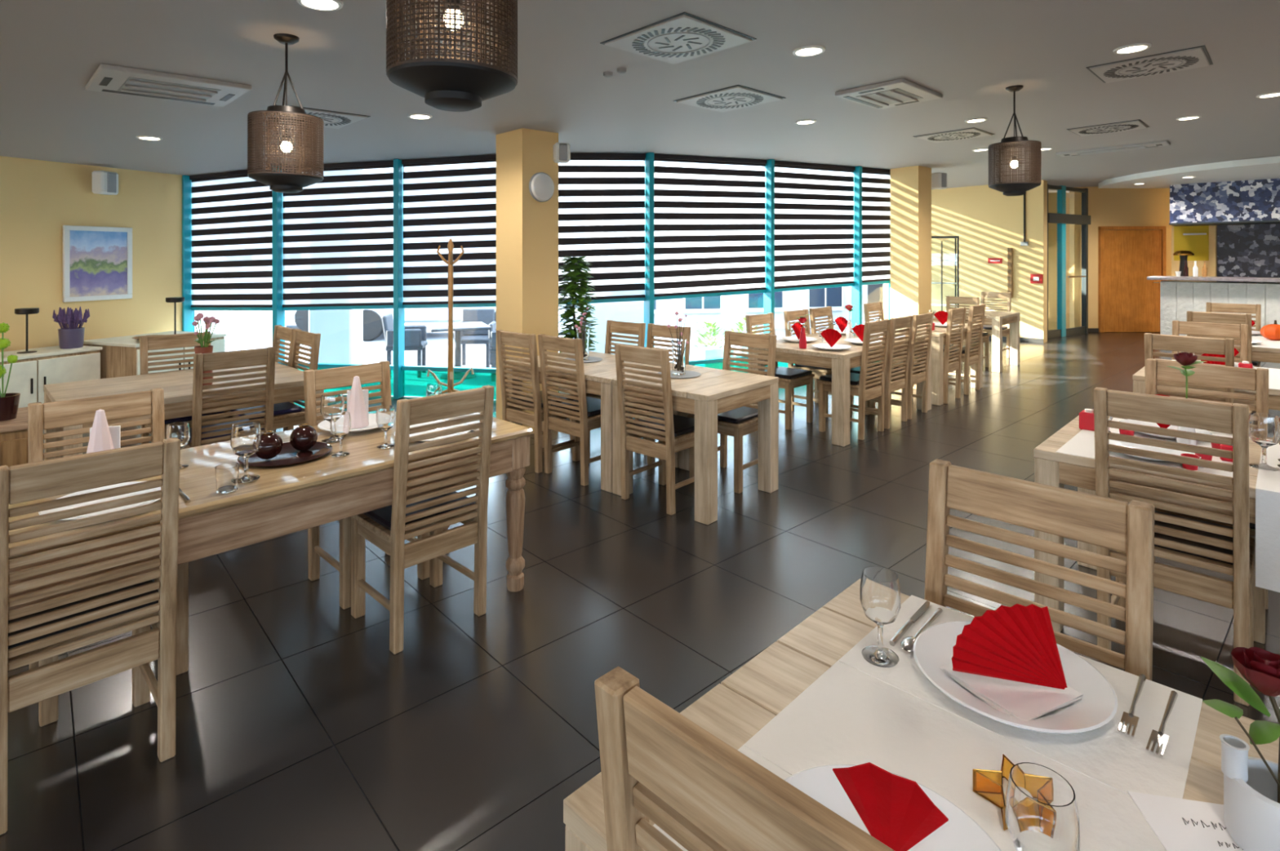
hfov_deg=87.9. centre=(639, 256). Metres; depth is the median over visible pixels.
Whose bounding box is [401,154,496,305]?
roller blind
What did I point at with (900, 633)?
table knife
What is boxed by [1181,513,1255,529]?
cushion
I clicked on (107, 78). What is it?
air cassette
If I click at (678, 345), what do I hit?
glass vase
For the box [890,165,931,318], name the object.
column
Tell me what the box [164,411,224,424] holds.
cushion
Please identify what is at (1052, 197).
wall
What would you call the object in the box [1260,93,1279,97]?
diffuser
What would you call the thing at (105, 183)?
speaker
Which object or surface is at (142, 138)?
diffuser
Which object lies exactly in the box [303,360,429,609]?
dining chair
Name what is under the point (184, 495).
table knife
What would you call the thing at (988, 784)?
candle holder
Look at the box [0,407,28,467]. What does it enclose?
wooden chest
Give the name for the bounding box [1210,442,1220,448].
votive
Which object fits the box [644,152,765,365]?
window
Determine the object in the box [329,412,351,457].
wine glass
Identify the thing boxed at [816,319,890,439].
dining chair
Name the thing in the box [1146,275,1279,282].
countertop
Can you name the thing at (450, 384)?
coat stand
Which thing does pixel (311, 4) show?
diffuser
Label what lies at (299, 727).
floor
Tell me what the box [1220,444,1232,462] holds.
candle holder
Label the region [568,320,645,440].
dining chair
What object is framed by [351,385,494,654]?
dining chair
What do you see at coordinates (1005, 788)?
candle
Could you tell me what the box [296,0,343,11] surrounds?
recessed light
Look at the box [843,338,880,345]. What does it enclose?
dinner plate
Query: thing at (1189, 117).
recessed light
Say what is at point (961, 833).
dinner plate
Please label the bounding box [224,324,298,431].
dining chair
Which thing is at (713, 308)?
building
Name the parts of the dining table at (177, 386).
leg, leg, leg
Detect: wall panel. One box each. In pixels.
[1168,178,1279,226]
[1208,223,1279,283]
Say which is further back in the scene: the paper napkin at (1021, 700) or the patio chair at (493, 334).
the patio chair at (493, 334)
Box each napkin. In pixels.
[86,408,120,453]
[346,376,368,428]
[791,322,805,339]
[820,328,841,346]
[832,762,948,850]
[835,316,847,332]
[851,324,864,342]
[933,311,947,324]
[938,663,1083,720]
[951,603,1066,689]
[1200,353,1225,365]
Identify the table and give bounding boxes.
[8,411,533,611]
[44,362,324,460]
[425,321,492,380]
[506,351,678,493]
[563,578,1279,850]
[612,364,778,524]
[747,328,931,446]
[870,321,982,405]
[933,310,1019,373]
[1033,415,1262,632]
[1132,359,1279,410]
[1185,335,1279,363]
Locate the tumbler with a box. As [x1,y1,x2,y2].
[214,462,239,493]
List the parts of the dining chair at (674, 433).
post, rail, rail, rail, seat, leg, post, rail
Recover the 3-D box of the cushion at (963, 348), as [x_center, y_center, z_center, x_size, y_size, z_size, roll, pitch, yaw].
[3.649,1.090,7.760,0.360,0.032,0.390,0,0,44]
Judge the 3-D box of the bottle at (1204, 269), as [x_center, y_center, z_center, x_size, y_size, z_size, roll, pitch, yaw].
[10.082,0.230,11.858,0.074,0.280,0.074,0,0,0]
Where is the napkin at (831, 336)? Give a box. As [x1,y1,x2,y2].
[820,328,841,346]
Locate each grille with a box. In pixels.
[106,172,116,193]
[559,143,567,160]
[942,173,946,187]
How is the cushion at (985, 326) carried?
on the dining chair at (1006, 329)
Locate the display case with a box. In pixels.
[931,235,959,346]
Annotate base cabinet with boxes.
[0,346,102,408]
[83,331,226,378]
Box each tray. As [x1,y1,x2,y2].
[237,441,332,467]
[564,356,602,363]
[657,370,701,378]
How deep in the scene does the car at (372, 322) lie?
13.27 m
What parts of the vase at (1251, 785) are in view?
stem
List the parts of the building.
pane, pane, pane, pane, pane, pane, pane, pane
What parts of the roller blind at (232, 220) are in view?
rail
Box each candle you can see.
[1003,785,1007,805]
[1084,408,1093,413]
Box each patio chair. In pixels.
[381,312,427,378]
[453,308,496,368]
[489,328,496,381]
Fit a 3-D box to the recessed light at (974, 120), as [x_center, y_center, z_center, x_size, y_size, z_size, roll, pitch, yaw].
[3.042,-1.227,6.011,0.185,0.016,0.185,0,0,6]
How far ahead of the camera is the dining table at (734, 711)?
1.19 m
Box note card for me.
[1127,791,1244,850]
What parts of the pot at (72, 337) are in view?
pot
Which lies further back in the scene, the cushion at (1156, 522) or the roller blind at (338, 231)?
the roller blind at (338, 231)
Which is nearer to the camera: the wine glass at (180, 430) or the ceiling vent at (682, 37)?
the wine glass at (180, 430)
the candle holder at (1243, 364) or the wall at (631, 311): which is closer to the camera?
the candle holder at (1243, 364)
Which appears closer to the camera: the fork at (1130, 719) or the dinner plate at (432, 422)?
the fork at (1130, 719)
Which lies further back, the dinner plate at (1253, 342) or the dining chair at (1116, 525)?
the dinner plate at (1253, 342)
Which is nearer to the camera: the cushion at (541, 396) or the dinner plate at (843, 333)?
the cushion at (541, 396)
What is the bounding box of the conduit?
[1020,194,1028,245]
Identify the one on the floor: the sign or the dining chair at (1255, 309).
the dining chair at (1255, 309)
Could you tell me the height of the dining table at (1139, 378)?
0.750 m
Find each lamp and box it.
[528,172,554,202]
[1173,250,1194,276]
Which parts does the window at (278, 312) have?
sill rail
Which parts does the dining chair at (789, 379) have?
post, rail, post, rail, leg, seat, rail, leg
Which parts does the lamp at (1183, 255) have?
lamp shade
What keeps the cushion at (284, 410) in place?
on the dining chair at (288, 415)
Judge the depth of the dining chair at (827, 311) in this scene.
7.13 m
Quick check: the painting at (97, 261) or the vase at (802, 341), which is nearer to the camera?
the vase at (802, 341)
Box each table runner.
[653,595,1202,850]
[1055,417,1249,477]
[1171,360,1279,390]
[1234,334,1279,349]
[1255,444,1279,592]
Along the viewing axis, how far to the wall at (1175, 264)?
12.90 m
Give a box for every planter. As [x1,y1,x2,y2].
[688,317,733,371]
[722,315,763,373]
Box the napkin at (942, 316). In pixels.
[933,311,947,324]
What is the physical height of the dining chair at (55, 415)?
1.000 m
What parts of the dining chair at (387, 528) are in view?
leg, rail, post, seat, leg, rail, rail, rail, post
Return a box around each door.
[1047,183,1090,338]
[1097,226,1165,333]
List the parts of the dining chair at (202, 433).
post, seat, rail, post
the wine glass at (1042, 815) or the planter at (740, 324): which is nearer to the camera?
the wine glass at (1042, 815)
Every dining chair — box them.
[0,437,180,835]
[27,387,188,727]
[139,331,228,444]
[182,346,275,448]
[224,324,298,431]
[226,328,320,431]
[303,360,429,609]
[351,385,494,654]
[496,330,580,473]
[537,334,600,486]
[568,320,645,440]
[594,666,894,850]
[614,343,694,515]
[633,323,690,465]
[687,330,776,493]
[745,312,814,430]
[783,309,831,417]
[808,306,857,403]
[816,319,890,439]
[849,315,913,429]
[863,302,916,392]
[870,312,933,419]
[912,306,966,404]
[924,458,1154,680]
[943,304,986,395]
[946,296,990,368]
[980,291,1011,358]
[1093,386,1255,706]
[1144,333,1234,434]
[1145,358,1268,644]
[1171,320,1248,362]
[1186,311,1253,413]
[1205,302,1261,367]
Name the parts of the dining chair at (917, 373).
leg, post, rail, rail, post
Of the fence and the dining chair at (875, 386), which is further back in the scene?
the fence
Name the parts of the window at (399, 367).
sill rail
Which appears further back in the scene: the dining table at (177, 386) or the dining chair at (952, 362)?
the dining chair at (952, 362)
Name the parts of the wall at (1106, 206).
skirting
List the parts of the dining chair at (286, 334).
post, rail, post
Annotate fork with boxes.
[1117,674,1146,737]
[1146,690,1177,756]
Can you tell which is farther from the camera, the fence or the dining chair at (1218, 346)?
the fence
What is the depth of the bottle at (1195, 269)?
11.88 m
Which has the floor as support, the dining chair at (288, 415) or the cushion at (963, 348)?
the dining chair at (288, 415)
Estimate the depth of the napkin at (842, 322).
6.88 m
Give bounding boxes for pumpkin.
[1260,320,1279,340]
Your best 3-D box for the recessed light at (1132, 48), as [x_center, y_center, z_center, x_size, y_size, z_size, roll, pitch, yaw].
[2.903,-1.223,3.917,0.186,0.011,0.186,-2,0,0]
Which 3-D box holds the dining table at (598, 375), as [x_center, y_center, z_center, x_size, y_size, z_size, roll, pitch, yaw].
[-0.354,1.185,5.051,1.158,0.750,0.800,0,0,42]
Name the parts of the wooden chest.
door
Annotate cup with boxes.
[1174,271,1181,276]
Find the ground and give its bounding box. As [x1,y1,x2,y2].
[252,304,874,400]
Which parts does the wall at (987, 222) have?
skirting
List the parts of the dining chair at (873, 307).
post, rail, post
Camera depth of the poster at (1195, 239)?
12.83 m
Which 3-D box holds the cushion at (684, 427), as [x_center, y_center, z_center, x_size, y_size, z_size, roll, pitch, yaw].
[0.192,1.090,4.304,0.390,0.032,0.360,0,0,42]
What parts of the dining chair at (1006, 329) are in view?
post, rail, seat, rail, post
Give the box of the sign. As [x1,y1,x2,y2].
[987,257,1002,263]
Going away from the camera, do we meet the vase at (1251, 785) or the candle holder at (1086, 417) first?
the vase at (1251, 785)
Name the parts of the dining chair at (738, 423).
leg, seat, rail, post, leg, rail, rail, post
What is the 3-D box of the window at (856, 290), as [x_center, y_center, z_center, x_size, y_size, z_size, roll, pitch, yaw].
[3.290,0.158,9.368,0.835,2.804,0.180,0,0,-34]
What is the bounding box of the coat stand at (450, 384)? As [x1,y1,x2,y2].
[426,239,479,413]
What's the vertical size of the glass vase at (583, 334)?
0.407 m
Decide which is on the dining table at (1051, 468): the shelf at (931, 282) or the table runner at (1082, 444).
the table runner at (1082, 444)
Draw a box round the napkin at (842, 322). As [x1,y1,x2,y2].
[835,316,847,332]
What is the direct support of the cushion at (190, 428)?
on the dining chair at (202, 433)
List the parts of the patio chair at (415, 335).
backrest, leg, armrest, seat, armrest, leg, leg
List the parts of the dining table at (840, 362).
leg, leg, leg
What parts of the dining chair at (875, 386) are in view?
leg, rail, seat, post, rail, rail, rail, post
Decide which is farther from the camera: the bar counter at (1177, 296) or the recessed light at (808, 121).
the bar counter at (1177, 296)
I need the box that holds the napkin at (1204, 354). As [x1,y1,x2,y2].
[1200,353,1225,365]
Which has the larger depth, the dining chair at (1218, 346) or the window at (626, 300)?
the window at (626, 300)
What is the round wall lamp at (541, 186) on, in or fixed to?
attached to the pillar at (527, 228)
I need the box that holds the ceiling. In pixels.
[0,0,1279,192]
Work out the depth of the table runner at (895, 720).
1.10 m
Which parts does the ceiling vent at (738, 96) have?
frame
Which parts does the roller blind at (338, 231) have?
rail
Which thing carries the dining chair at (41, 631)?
on the floor
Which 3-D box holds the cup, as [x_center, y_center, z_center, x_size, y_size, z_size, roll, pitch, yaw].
[9.762,0.325,12.046,0.090,0.090,0.090,0,0,0]
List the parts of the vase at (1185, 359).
stem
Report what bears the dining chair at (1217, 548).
on the floor
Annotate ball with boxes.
[254,431,283,459]
[289,423,317,451]
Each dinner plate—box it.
[38,481,160,520]
[317,413,377,433]
[393,421,471,442]
[780,336,817,342]
[783,764,1001,850]
[811,343,851,351]
[835,329,854,335]
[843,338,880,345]
[870,333,905,338]
[912,621,1117,734]
[933,322,958,327]
[1108,439,1201,462]
[1119,419,1212,439]
[1195,360,1254,368]
[1240,339,1262,344]
[1251,330,1261,335]
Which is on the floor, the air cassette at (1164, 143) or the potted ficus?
the potted ficus
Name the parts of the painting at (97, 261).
frame rail, frame rail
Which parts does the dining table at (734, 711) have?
leg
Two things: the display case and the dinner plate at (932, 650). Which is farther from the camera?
the display case
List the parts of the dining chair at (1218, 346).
post, rail, post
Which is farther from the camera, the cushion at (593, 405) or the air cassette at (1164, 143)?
the air cassette at (1164, 143)
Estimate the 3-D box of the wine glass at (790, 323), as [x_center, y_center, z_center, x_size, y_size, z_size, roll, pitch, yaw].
[1.491,0.726,6.528,0.078,0.167,0.078,0,0,44]
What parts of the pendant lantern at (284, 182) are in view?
cord, cord, lamp shade, dish, rod, bulb, cord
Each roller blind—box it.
[189,168,272,307]
[282,160,393,307]
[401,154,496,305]
[558,152,645,300]
[653,153,766,297]
[774,160,855,288]
[862,167,890,282]
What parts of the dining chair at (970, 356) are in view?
post, rail, rail, post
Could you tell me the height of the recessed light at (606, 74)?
0.030 m
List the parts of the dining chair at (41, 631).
post, seat, rail, rail, leg, rail, post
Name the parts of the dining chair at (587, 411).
post, rail, rail, rail, seat, post, leg, rail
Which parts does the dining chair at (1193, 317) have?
post, rail, post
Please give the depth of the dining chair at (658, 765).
0.72 m
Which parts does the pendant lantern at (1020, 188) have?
cord, rod, bulb, dish, lamp shade, cord, cord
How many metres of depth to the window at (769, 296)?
8.15 m
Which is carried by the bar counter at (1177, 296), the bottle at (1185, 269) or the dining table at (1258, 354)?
the bottle at (1185, 269)
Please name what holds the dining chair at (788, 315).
on the floor
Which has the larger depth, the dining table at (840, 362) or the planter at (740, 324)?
the planter at (740, 324)
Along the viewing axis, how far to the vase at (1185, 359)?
2.77 m
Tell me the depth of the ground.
11.11 m
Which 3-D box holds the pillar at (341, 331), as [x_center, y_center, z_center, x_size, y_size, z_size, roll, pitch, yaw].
[-4.000,0.160,8.750,0.550,3.060,0.400,0,0,0]
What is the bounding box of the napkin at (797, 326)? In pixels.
[791,322,805,339]
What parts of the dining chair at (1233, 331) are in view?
post, rail, post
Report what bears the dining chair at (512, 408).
on the floor
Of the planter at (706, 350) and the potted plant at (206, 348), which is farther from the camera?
the planter at (706, 350)
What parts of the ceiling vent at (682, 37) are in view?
frame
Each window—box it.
[182,175,272,332]
[272,165,393,369]
[393,159,496,399]
[558,297,644,304]
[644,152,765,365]
[763,159,853,366]
[851,166,890,324]
[888,283,890,319]
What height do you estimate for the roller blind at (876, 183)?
1.616 m
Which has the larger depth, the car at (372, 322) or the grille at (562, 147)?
the car at (372, 322)
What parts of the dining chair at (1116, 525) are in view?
post, rail, post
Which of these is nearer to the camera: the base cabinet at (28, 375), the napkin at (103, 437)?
the napkin at (103, 437)
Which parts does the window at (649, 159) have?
sill rail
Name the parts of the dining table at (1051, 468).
leg, leg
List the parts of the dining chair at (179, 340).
post, rail, seat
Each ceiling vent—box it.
[287,105,370,128]
[600,12,756,64]
[673,84,785,112]
[912,127,994,142]
[1066,120,1149,136]
[1086,45,1213,83]
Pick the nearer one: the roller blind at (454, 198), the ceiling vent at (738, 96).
the ceiling vent at (738, 96)
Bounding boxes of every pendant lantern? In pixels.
[247,33,323,193]
[386,0,517,111]
[988,84,1041,195]
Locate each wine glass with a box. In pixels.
[164,422,190,469]
[230,421,261,484]
[320,392,344,443]
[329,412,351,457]
[376,405,395,448]
[426,382,442,396]
[787,320,795,336]
[817,326,826,343]
[830,315,837,329]
[848,322,857,338]
[859,566,901,667]
[928,310,936,318]
[1004,762,1080,850]
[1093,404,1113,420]
[1248,413,1279,471]
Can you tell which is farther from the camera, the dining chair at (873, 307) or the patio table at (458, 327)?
the patio table at (458, 327)
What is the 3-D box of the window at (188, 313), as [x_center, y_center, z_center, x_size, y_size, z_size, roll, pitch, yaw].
[-4.818,0.274,7.826,1.504,2.571,0.180,0,0,21]
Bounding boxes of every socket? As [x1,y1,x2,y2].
[282,134,290,142]
[446,0,459,8]
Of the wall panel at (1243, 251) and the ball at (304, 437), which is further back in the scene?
the wall panel at (1243, 251)
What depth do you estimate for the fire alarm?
11.88 m
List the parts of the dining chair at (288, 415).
seat, rail, post, rail, post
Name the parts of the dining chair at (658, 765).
post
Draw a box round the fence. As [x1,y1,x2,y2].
[195,311,286,351]
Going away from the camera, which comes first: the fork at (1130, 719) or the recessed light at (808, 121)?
the fork at (1130, 719)
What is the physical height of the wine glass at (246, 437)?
0.201 m
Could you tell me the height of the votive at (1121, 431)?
0.050 m
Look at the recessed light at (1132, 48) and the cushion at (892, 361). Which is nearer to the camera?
the recessed light at (1132, 48)
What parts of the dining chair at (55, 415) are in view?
post, leg, rail, post, leg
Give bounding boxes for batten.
[1007,248,1012,297]
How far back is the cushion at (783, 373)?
6.12 m
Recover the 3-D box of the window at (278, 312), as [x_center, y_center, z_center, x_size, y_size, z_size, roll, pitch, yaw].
[-3.400,0.253,7.439,1.456,2.614,0.180,0,0,8]
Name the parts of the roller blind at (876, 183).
rail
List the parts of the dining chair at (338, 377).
post, leg, rail, post, leg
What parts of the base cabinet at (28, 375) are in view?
door, handle, handle, door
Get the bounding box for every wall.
[0,155,182,352]
[580,301,644,354]
[883,283,888,319]
[931,180,1047,343]
[1048,192,1069,329]
[1069,186,1171,332]
[1171,225,1217,281]
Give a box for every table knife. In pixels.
[178,488,191,503]
[888,600,929,646]
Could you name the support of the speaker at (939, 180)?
attached to the column at (910, 186)
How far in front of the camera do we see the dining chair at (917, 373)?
6.47 m
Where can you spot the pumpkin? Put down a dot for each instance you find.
(1272, 331)
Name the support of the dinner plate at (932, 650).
on the table runner at (895, 720)
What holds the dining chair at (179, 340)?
on the floor
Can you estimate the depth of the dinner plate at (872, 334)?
6.53 m
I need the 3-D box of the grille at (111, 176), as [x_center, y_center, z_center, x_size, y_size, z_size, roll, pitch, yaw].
[-5.637,-0.780,7.085,0.020,0.210,0.100,0,0,8]
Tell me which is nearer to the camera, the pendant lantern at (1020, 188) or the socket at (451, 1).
the socket at (451, 1)
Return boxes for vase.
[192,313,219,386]
[564,307,602,363]
[657,311,701,378]
[795,314,809,348]
[843,304,853,338]
[1167,352,1207,445]
[1200,647,1279,850]
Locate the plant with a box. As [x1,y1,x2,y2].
[0,322,20,421]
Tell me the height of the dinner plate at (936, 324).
0.029 m
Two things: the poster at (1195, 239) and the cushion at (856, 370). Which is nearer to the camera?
the cushion at (856, 370)
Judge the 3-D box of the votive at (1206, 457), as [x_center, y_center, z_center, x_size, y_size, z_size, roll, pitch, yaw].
[2.194,0.782,2.584,0.056,0.050,0.055,0,0,0]
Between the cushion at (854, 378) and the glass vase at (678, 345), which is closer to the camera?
the glass vase at (678, 345)
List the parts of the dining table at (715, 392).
leg, leg, leg, leg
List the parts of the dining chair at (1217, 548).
post, leg, rail, rail, seat, post, leg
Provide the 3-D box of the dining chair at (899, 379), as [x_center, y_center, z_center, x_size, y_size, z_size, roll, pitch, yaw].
[2.246,1.060,6.250,0.493,1.000,0.425,0,0,44]
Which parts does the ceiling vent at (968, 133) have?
frame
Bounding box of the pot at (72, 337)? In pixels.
[52,306,89,349]
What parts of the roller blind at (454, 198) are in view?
rail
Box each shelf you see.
[931,282,956,284]
[931,304,955,306]
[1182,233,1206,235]
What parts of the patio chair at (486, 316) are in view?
leg, seat, backrest, leg, leg, armrest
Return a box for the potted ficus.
[558,256,599,395]
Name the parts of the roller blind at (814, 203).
rail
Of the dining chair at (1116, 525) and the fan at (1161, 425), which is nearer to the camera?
the dining chair at (1116, 525)
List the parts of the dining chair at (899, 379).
leg, leg, post, rail, rail, post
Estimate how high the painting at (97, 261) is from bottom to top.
0.790 m
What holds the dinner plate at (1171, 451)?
on the table runner at (1082, 444)
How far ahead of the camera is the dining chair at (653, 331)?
5.33 m
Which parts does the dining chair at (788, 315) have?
post, rail, post, seat, rail, leg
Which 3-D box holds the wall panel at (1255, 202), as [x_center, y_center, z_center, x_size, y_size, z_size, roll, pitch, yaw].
[11.634,-0.935,10.841,4.620,0.730,0.920,0,0,44]
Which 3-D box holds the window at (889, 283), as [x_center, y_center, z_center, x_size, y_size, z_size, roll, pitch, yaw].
[3.941,0.149,10.159,0.180,2.822,1.275,0,0,28]
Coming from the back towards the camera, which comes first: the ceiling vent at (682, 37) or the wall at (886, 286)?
the wall at (886, 286)
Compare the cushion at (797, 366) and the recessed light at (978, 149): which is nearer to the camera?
the cushion at (797, 366)
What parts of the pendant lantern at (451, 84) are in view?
dish, bulb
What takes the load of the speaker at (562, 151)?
attached to the pillar at (527, 228)
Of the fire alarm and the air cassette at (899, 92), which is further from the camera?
the fire alarm
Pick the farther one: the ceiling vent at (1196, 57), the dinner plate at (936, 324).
the dinner plate at (936, 324)
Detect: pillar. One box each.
[308,309,363,386]
[496,128,558,433]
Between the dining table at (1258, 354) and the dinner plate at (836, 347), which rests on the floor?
the dining table at (1258, 354)
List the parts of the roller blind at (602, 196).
rail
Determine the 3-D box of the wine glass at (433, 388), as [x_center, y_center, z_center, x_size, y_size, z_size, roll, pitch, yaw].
[-1.032,0.726,3.330,0.078,0.167,0.078,0,0,44]
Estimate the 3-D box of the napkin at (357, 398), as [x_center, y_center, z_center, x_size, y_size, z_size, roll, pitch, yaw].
[-1.338,0.683,3.130,0.107,0.235,0.108,0,0,-20]
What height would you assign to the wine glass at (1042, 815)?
0.167 m
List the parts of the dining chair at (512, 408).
post, rail, rail, rail, seat, post, leg, leg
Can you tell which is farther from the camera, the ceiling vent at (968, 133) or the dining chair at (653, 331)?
the ceiling vent at (968, 133)
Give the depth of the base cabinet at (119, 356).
6.62 m
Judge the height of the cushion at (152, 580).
0.032 m
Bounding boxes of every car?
[252,310,308,332]
[363,306,496,341]
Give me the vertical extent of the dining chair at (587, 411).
1.000 m
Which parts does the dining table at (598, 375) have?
leg, leg, leg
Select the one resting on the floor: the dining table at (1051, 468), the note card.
the dining table at (1051, 468)
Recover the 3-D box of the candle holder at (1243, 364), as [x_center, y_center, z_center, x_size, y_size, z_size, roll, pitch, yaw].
[4.100,0.760,4.496,0.070,0.094,0.070,0,0,45]
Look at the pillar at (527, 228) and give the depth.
5.89 m
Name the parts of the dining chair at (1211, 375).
post, seat, rail, leg, post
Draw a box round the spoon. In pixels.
[900,608,942,652]
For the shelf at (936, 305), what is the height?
0.015 m
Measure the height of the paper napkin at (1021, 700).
0.006 m
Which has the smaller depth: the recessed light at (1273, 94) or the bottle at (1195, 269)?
the recessed light at (1273, 94)
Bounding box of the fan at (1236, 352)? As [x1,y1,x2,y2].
[1234,347,1239,356]
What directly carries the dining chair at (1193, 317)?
on the floor
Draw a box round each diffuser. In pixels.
[141,137,159,139]
[302,0,337,8]
[410,115,429,118]
[795,48,822,54]
[797,120,813,124]
[968,119,983,122]
[1117,45,1146,52]
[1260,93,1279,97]
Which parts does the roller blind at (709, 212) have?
rail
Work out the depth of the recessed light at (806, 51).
3.77 m
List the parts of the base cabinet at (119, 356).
door, door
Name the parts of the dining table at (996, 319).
leg, leg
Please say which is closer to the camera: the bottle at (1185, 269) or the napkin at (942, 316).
the napkin at (942, 316)
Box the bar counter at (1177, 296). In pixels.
[1146,275,1279,336]
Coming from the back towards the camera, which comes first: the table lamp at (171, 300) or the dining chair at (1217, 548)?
the table lamp at (171, 300)
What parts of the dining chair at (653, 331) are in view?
rail, post, leg, rail, post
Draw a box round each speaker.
[92,170,118,195]
[553,142,570,163]
[931,172,946,189]
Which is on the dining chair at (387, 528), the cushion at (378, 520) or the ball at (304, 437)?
the cushion at (378, 520)
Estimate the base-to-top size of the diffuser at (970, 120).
0.003 m
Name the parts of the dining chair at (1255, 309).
post, rail, seat, post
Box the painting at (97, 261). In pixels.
[62,225,132,302]
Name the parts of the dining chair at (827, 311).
post, rail, post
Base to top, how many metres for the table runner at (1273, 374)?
0.002 m
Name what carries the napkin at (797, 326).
on the dinner plate at (790, 339)
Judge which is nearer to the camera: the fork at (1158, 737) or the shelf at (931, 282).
the fork at (1158, 737)
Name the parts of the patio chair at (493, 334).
seat, leg, armrest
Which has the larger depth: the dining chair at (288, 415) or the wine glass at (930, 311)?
the wine glass at (930, 311)
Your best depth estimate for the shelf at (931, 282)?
11.18 m
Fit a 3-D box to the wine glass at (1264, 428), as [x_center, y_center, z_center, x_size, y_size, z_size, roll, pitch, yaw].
[2.385,0.709,2.537,0.098,0.201,0.098,0,0,45]
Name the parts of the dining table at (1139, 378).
leg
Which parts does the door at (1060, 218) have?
post, post, kick rail, post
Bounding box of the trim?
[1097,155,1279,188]
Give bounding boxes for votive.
[1119,429,1134,435]
[1180,453,1199,471]
[1195,453,1212,461]
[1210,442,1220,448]
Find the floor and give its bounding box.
[0,329,1279,850]
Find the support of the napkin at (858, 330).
on the dinner plate at (855, 341)
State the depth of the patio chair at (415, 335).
9.16 m
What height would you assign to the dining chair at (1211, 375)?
1.050 m
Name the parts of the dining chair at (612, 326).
leg, seat, post, rail, post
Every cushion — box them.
[7,579,158,650]
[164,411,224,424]
[188,418,263,443]
[230,401,302,419]
[363,491,475,531]
[511,391,577,408]
[552,396,600,417]
[629,413,694,437]
[692,406,757,423]
[764,366,812,379]
[795,364,831,370]
[819,373,876,385]
[849,366,899,377]
[872,360,920,370]
[943,345,973,354]
[982,324,1007,329]
[1154,511,1233,565]
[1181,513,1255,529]
[1251,360,1258,365]
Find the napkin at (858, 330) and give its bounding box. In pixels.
[851,324,864,342]
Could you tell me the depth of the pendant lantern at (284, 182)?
3.21 m
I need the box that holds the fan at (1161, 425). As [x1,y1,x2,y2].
[1155,394,1169,428]
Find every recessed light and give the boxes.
[136,135,162,140]
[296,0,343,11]
[407,113,432,119]
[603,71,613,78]
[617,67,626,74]
[791,45,825,56]
[795,119,816,124]
[964,118,987,123]
[972,148,988,151]
[1041,147,1053,151]
[1112,43,1151,53]
[1176,115,1201,120]
[1256,92,1279,97]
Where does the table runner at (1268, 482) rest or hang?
on the dining table at (1051, 468)
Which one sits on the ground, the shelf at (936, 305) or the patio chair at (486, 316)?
the patio chair at (486, 316)
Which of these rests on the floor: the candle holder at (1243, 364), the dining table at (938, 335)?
the dining table at (938, 335)
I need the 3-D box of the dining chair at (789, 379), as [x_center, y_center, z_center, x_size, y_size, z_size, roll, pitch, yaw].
[1.314,1.060,6.240,0.493,1.000,0.425,0,0,44]
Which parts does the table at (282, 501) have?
turned leg, turned leg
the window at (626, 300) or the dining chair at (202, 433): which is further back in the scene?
the window at (626, 300)
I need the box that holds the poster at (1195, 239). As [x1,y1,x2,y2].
[1173,225,1208,261]
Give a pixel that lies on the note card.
(1179, 824)
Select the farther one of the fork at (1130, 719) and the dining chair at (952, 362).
the dining chair at (952, 362)
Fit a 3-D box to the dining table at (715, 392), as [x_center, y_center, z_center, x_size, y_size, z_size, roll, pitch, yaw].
[0.371,1.185,4.398,0.778,0.750,0.800,0,0,42]
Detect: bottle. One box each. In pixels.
[1182,261,1188,276]
[1192,261,1198,276]
[1201,261,1207,276]
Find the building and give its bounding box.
[653,284,883,331]
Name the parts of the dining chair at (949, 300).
post, rail, rail, post, rail, leg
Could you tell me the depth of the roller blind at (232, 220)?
7.83 m
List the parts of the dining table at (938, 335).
leg, leg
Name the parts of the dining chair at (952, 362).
post, rail, rail, post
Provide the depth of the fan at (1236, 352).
4.74 m
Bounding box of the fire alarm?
[1030,274,1042,284]
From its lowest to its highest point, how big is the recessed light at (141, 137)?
0.011 m
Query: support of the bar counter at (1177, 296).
on the floor
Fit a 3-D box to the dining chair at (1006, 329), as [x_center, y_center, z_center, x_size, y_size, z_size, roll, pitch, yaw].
[5.379,1.060,10.166,0.425,1.000,0.493,0,0,44]
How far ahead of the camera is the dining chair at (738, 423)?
4.68 m
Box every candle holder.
[972,754,1014,831]
[1079,408,1094,431]
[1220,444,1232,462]
[1238,361,1253,368]
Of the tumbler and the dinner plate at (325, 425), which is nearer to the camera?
the tumbler
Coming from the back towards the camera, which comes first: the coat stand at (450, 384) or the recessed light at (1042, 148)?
the recessed light at (1042, 148)
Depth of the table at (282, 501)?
2.45 m
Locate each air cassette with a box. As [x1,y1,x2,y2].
[84,63,252,106]
[835,78,942,109]
[1055,140,1170,156]
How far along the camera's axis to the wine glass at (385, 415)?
2.79 m

